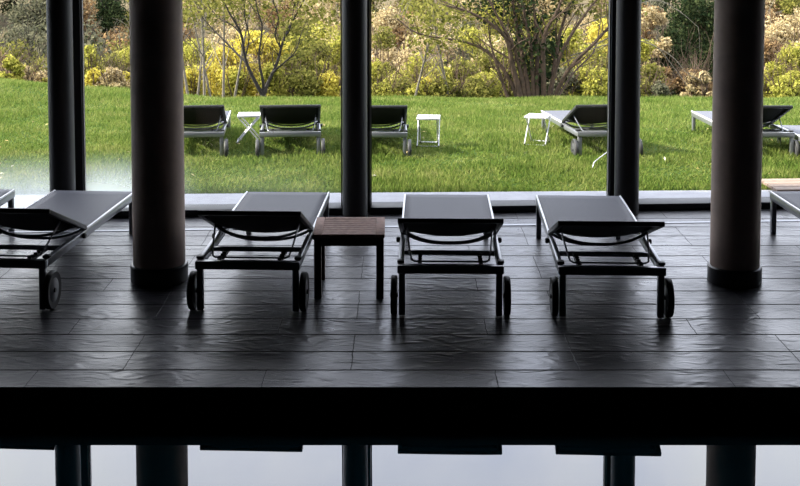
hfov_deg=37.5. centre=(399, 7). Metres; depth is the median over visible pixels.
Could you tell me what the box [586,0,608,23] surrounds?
tree
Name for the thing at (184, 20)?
tree
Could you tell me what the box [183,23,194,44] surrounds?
tree
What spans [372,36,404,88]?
bush
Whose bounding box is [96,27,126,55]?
tree
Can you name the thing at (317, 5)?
tree
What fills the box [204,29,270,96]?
bush
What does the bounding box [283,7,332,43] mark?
tree
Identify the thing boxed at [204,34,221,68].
tree
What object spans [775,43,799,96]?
bush
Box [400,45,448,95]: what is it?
bush
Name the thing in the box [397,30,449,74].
tree
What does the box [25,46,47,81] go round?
bush
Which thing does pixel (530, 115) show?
folding table
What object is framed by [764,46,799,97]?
bush
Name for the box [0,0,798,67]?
hills
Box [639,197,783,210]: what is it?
window frame
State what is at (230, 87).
bush
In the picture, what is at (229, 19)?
tree
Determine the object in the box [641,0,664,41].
tree
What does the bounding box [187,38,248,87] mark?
bush
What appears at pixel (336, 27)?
tree
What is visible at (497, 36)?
tree
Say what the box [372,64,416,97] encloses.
bush
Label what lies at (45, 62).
tree
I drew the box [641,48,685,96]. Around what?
bush
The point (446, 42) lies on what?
bush
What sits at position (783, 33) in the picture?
bush
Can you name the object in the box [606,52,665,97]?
bush
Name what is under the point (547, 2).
tree
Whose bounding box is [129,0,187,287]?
round column
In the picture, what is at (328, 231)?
side table
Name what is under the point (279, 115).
sun lounger
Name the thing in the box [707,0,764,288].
round column
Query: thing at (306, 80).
bush
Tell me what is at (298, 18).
tree
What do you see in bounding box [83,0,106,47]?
tree
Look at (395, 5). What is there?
tree
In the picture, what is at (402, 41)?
tree
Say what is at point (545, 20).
bush
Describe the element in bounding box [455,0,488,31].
tree
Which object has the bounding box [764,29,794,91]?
bush
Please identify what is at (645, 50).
bush
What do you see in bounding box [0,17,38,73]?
tree
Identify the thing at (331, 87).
bush
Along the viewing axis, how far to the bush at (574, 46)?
26.99 m
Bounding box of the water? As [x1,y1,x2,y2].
[0,416,799,485]
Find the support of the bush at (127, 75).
on the lawn at (87, 106)
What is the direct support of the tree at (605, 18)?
on the hills
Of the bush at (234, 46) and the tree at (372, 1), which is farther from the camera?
the tree at (372, 1)
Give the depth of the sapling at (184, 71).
21.15 m
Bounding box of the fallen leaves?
[0,121,772,177]
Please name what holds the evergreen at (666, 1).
on the hills
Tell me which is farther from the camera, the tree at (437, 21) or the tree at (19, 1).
the tree at (19, 1)
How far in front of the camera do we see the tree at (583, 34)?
102.70 m
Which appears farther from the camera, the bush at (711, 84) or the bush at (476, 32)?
the bush at (476, 32)
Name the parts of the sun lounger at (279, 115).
leg, frame, backrest, backrest frame, leg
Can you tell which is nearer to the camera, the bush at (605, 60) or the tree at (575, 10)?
the bush at (605, 60)
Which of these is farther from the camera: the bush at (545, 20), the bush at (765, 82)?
the bush at (545, 20)
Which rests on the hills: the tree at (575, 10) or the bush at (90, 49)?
the tree at (575, 10)
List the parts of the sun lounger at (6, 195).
seat, frame, leg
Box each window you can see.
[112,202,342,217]
[370,200,535,213]
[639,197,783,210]
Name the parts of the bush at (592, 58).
stem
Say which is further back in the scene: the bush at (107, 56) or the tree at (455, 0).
the tree at (455, 0)
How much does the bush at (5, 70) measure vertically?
1.364 m
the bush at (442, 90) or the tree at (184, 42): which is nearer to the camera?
the bush at (442, 90)
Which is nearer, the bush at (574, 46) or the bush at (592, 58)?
the bush at (592, 58)
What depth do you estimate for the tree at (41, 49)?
92.44 m
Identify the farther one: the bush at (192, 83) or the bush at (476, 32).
the bush at (476, 32)
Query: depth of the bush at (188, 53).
27.02 m
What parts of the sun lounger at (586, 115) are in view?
seat, frame, leg, backrest frame, backrest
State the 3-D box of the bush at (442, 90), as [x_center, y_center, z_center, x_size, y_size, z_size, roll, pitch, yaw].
[1.035,1.326,22.271,1.558,1.374,1.169,2,4,29]
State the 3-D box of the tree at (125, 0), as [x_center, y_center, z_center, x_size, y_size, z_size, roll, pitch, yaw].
[-26.267,0.421,116.947,4.156,6.960,3.797,3,5,37]
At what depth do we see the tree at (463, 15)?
106.66 m
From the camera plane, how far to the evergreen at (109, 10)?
112.13 m
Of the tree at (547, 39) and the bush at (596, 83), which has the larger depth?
the tree at (547, 39)
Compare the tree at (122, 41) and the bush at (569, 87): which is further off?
the tree at (122, 41)
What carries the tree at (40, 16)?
on the hills
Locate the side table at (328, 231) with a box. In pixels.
[313,217,384,298]
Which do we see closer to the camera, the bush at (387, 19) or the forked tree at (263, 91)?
the forked tree at (263, 91)
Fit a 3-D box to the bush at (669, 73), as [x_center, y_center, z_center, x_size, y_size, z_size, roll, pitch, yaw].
[5.460,1.694,24.298,1.091,1.867,1.082,1,4,17]
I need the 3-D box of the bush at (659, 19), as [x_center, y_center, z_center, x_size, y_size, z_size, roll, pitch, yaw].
[5.735,1.585,27.283,1.000,4.105,1.289,-2,4,-29]
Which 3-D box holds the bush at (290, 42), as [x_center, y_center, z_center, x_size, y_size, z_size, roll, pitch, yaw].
[-2.268,1.690,25.670,1.244,3.185,1.622,2,4,23]
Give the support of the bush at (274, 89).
on the lawn at (87, 106)
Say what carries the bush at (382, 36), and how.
on the hills
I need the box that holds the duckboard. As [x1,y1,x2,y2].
[762,178,799,190]
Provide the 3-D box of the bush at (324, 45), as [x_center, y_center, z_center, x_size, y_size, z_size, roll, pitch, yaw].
[-1.954,1.775,25.256,1.525,2.685,1.695,3,5,38]
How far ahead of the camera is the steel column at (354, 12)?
10.14 m
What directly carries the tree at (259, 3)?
on the hills
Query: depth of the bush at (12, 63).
22.08 m
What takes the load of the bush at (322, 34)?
on the hills
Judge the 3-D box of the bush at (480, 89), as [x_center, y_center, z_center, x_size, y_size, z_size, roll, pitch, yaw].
[1.558,1.521,23.050,1.461,1.325,1.186,-2,4,-27]
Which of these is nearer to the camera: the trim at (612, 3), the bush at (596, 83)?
the trim at (612, 3)
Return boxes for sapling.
[126,0,217,94]
[182,0,215,96]
[182,0,245,95]
[184,0,222,94]
[211,0,249,96]
[217,0,279,96]
[396,0,468,95]
[402,0,465,96]
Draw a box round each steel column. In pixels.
[46,0,75,191]
[342,0,366,216]
[614,0,640,215]
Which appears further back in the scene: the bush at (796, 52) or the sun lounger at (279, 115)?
the bush at (796, 52)
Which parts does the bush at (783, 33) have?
stem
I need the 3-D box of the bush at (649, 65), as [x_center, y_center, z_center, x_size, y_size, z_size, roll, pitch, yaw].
[4.896,1.506,23.690,1.080,1.764,0.977,1,4,9]
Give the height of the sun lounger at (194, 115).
0.705 m
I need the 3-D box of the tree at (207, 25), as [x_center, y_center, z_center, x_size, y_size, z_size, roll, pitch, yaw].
[-17.067,2.773,109.931,3.625,5.973,3.312,-4,5,-44]
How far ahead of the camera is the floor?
7.29 m
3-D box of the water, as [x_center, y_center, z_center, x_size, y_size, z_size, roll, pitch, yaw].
[0.000,2.403,4.075,28.000,0.001,4.819,0,4,0]
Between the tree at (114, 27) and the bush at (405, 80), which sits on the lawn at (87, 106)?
the bush at (405, 80)
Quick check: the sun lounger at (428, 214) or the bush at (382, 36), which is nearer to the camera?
the sun lounger at (428, 214)
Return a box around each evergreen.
[0,0,25,25]
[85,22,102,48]
[87,0,128,43]
[641,0,671,14]
[641,31,699,72]
[664,0,680,17]
[684,36,712,64]
[687,39,713,61]
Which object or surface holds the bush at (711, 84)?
on the hills
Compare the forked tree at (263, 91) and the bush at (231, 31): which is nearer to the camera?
the forked tree at (263, 91)
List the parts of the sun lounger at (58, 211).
backrest, leg, backrest frame, seat, frame, leg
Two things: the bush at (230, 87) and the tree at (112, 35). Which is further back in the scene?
the tree at (112, 35)
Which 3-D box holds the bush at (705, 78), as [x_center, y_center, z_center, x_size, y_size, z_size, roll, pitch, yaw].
[5.673,1.134,21.768,0.930,1.430,1.210,-3,5,-37]
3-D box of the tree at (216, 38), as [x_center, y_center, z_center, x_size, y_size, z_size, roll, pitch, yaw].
[-10.263,4.820,71.378,5.183,8.978,4.822,1,4,9]
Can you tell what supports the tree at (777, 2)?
on the hills
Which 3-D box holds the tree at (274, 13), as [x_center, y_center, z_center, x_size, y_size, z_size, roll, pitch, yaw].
[-11.557,2.052,108.372,4.248,7.813,3.519,4,5,44]
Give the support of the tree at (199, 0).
on the hills
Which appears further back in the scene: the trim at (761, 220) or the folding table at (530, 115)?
the folding table at (530, 115)
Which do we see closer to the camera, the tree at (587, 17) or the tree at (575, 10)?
the tree at (587, 17)
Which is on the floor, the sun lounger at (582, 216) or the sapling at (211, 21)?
the sun lounger at (582, 216)
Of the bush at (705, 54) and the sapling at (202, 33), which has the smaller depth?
the sapling at (202, 33)
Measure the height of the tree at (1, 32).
8.310 m
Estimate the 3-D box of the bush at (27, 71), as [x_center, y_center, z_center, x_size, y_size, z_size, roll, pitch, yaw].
[-7.199,1.147,22.786,1.428,1.243,1.122,1,4,13]
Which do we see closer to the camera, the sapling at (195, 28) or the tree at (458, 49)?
the sapling at (195, 28)
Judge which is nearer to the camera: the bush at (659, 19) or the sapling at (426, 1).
the sapling at (426, 1)
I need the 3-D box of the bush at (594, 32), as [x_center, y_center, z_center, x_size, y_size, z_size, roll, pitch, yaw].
[4.867,1.842,28.242,1.706,3.876,1.741,1,4,15]
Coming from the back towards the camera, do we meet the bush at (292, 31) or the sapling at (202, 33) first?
the bush at (292, 31)
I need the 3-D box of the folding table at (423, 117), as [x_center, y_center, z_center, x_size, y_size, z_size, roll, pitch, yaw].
[0.336,1.460,13.916,0.274,0.350,0.310,0,4,4]
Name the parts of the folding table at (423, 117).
leg frame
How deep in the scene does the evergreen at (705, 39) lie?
78.36 m
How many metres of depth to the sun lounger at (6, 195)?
9.74 m
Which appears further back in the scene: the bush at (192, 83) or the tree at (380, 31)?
the tree at (380, 31)
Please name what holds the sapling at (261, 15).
on the lawn at (87, 106)
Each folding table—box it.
[236,112,260,144]
[416,115,439,147]
[524,113,550,145]
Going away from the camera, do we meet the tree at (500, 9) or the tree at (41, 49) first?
the tree at (41, 49)
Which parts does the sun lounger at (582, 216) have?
leg, leg, seat, frame, backrest, backrest frame, leg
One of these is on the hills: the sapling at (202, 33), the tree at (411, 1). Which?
the tree at (411, 1)
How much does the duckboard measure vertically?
0.078 m
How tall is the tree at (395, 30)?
10.052 m
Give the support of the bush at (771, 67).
on the lawn at (87, 106)
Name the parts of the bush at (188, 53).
stem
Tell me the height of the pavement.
0.254 m
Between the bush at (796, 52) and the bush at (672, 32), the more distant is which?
the bush at (672, 32)
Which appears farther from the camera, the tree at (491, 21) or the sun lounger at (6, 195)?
the tree at (491, 21)
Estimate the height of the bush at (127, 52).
2.376 m
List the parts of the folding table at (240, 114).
leg frame, leg frame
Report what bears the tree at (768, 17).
on the hills
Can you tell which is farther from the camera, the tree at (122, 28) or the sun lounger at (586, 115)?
the tree at (122, 28)
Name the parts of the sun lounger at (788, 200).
leg, frame, seat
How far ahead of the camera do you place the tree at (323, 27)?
67.07 m
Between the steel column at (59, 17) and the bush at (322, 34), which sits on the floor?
the steel column at (59, 17)
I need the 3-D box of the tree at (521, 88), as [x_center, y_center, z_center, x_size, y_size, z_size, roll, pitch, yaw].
[2.428,0.011,20.218,5.470,3.236,2.506,0,4,0]
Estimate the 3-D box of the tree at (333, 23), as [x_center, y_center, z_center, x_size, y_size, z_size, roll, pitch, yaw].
[-5.949,3.699,101.793,3.977,8.024,3.846,-1,4,-11]
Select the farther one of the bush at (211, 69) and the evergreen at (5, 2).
the evergreen at (5, 2)
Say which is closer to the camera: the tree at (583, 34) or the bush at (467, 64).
the bush at (467, 64)
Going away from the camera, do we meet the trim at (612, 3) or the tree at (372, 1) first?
the trim at (612, 3)
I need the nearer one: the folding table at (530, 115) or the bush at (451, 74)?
the folding table at (530, 115)
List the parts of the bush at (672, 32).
stem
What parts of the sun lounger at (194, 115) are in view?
backrest, backrest frame, frame, leg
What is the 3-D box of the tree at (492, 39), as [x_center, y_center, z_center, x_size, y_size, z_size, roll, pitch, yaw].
[5.263,4.751,64.945,4.465,8.170,4.798,-2,4,-24]
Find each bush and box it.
[0,34,23,72]
[0,35,46,79]
[0,35,46,80]
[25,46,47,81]
[39,58,90,82]
[84,19,113,80]
[84,28,128,69]
[84,38,129,82]
[84,42,128,86]
[89,36,129,87]
[117,46,129,71]
[183,29,230,88]
[183,43,243,96]
[183,52,216,95]
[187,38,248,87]
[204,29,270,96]
[206,23,241,68]
[207,49,270,97]
[217,3,292,96]
[240,38,295,97]
[261,42,321,96]
[267,46,340,96]
[270,16,320,80]
[272,27,320,74]
[287,34,340,88]
[309,21,340,79]
[311,46,340,97]
[312,29,340,95]
[371,0,423,76]
[371,23,408,80]
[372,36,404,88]
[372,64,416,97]
[375,46,447,95]
[384,32,461,83]
[384,43,456,92]
[398,46,438,96]
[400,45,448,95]
[412,46,468,91]
[414,29,476,76]
[414,51,488,97]
[422,41,480,86]
[449,18,486,78]
[449,55,507,97]
[450,50,528,97]
[473,31,539,97]
[522,6,574,84]
[539,57,586,96]
[549,19,584,93]
[550,45,601,96]
[560,24,607,92]
[571,50,607,97]
[584,18,607,74]
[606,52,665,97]
[640,0,672,77]
[640,18,656,83]
[640,42,667,90]
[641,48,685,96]
[651,49,688,96]
[663,37,710,95]
[666,50,712,97]
[671,51,712,94]
[672,40,712,97]
[763,25,799,97]
[763,51,788,96]
[764,9,799,70]
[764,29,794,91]
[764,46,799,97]
[770,26,799,71]
[774,4,799,73]
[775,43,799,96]
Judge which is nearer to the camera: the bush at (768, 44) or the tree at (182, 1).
the bush at (768, 44)
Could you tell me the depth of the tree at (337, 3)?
114.01 m
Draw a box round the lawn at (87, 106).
[0,83,799,194]
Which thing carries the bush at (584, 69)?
on the lawn at (87, 106)
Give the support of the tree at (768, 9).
on the hills
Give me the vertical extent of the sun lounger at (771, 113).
0.705 m
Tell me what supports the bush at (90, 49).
on the lawn at (87, 106)
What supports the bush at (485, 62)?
on the hills
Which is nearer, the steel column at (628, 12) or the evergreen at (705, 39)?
the steel column at (628, 12)
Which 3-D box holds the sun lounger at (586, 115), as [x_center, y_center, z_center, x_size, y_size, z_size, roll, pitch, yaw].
[2.256,1.395,14.247,0.786,0.705,2.102,0,4,-5]
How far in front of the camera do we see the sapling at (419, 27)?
22.11 m
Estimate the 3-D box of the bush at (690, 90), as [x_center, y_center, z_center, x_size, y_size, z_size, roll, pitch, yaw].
[5.344,1.330,21.780,0.907,1.159,1.114,-1,4,-20]
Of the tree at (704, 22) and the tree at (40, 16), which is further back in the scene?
the tree at (40, 16)
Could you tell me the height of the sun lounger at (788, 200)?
0.658 m
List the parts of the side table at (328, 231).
leg, leg, frame, leg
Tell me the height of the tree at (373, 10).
8.925 m
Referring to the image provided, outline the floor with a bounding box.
[0,209,799,415]
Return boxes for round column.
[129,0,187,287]
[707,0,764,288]
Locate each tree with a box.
[0,8,46,67]
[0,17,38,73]
[0,32,9,72]
[2,0,45,40]
[5,9,46,56]
[6,0,46,37]
[26,49,46,75]
[30,9,113,73]
[30,50,46,71]
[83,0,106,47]
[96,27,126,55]
[102,16,129,54]
[102,18,128,41]
[103,29,129,70]
[112,29,129,43]
[124,0,129,35]
[182,0,205,40]
[182,0,339,96]
[182,1,207,40]
[183,14,192,43]
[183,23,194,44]
[183,29,192,48]
[198,16,232,40]
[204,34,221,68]
[205,0,246,45]
[210,17,265,71]
[213,1,257,36]
[246,0,279,33]
[260,0,296,37]
[277,0,308,27]
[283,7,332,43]
[301,0,332,27]
[319,0,339,28]
[319,27,340,96]
[320,13,339,41]
[328,15,339,42]
[371,0,390,30]
[371,4,391,31]
[371,7,399,60]
[371,41,402,71]
[377,0,421,65]
[384,0,701,97]
[387,0,404,15]
[394,0,437,43]
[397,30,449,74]
[414,24,475,66]
[431,7,461,35]
[442,0,486,56]
[449,6,480,58]
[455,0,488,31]
[468,29,503,77]
[471,22,514,92]
[476,21,504,75]
[478,0,511,41]
[501,0,531,33]
[513,26,573,95]
[526,0,573,36]
[545,0,583,41]
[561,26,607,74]
[562,23,584,42]
[574,12,607,45]
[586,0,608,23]
[587,3,641,42]
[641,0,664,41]
[645,0,665,29]
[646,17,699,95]
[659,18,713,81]
[662,0,713,77]
[765,0,782,16]
[765,1,780,30]
[765,7,793,42]
[767,0,791,25]
[772,0,799,23]
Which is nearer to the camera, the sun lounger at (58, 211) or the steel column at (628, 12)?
the sun lounger at (58, 211)
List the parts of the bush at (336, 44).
stem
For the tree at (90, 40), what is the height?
11.055 m
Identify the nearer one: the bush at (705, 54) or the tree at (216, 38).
the bush at (705, 54)
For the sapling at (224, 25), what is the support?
on the lawn at (87, 106)
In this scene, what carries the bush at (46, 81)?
on the lawn at (87, 106)
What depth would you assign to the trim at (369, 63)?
10.41 m
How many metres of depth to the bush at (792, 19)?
27.93 m
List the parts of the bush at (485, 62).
stem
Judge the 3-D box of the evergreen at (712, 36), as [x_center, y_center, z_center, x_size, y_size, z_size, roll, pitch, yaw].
[18.771,5.141,72.847,4.704,8.107,3.924,0,4,0]
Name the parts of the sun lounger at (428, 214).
leg, seat, backrest, frame, backrest frame, leg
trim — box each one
[8,220,799,232]
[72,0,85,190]
[340,0,371,211]
[606,0,615,195]
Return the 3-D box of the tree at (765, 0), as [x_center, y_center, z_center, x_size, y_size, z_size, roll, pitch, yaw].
[31.846,2.024,106.664,5.078,10.021,4.911,3,5,37]
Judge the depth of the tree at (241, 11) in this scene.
111.48 m
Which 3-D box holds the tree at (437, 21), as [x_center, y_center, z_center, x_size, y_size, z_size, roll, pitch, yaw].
[4.045,4.090,95.846,4.428,8.248,4.282,2,4,28]
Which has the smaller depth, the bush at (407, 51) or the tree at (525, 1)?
the bush at (407, 51)
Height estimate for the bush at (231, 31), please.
3.571 m
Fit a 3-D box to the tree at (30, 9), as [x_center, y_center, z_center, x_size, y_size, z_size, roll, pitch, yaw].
[-32.619,3.933,103.910,4.910,8.213,5.110,2,4,23]
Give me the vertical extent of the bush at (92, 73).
1.292 m
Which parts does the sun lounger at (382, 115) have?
backrest, backrest frame, frame, leg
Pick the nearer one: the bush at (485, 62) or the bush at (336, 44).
the bush at (485, 62)
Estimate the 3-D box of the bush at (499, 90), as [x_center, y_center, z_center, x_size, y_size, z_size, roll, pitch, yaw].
[1.769,1.608,23.593,1.318,1.667,1.271,-2,4,-25]
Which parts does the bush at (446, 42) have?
stem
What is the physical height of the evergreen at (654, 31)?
7.746 m
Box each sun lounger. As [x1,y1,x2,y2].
[0,189,14,230]
[0,190,132,309]
[184,105,230,156]
[186,191,329,311]
[255,104,324,157]
[372,105,411,157]
[390,194,510,315]
[535,195,674,317]
[541,104,642,156]
[691,105,799,157]
[769,191,799,233]
[777,125,799,144]
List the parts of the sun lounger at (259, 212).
leg, backrest frame, backrest, frame, seat, leg, leg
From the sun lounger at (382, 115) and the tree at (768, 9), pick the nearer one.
the sun lounger at (382, 115)
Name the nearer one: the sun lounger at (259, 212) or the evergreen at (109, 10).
the sun lounger at (259, 212)
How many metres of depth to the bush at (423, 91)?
22.42 m
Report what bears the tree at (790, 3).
on the hills
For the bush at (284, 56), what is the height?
1.905 m
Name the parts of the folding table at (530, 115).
leg frame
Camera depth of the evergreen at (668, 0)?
122.97 m
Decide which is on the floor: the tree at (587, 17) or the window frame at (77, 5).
the window frame at (77, 5)
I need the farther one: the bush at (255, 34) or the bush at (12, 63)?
the bush at (255, 34)
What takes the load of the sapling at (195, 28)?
on the lawn at (87, 106)
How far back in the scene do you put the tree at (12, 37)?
95.35 m
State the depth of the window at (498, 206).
10.46 m
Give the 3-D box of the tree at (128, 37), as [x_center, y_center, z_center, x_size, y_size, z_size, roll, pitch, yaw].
[-22.522,4.663,99.249,4.371,8.778,4.549,2,4,28]
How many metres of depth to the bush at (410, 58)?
25.16 m
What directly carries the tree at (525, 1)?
on the hills
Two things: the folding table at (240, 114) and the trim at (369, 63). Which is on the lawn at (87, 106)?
the folding table at (240, 114)
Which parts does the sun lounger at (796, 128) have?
seat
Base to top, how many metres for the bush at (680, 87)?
2.064 m
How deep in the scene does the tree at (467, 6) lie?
100.91 m
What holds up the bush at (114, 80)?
on the lawn at (87, 106)
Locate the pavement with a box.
[0,190,773,206]
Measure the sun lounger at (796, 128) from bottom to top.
0.481 m
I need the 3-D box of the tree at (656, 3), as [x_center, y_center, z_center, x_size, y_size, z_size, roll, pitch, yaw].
[23.569,1.072,112.204,4.229,7.193,4.064,-3,5,-34]
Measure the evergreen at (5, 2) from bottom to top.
7.953 m
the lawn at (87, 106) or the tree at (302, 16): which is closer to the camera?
the lawn at (87, 106)
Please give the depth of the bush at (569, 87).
23.07 m
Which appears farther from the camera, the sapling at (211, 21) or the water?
the sapling at (211, 21)

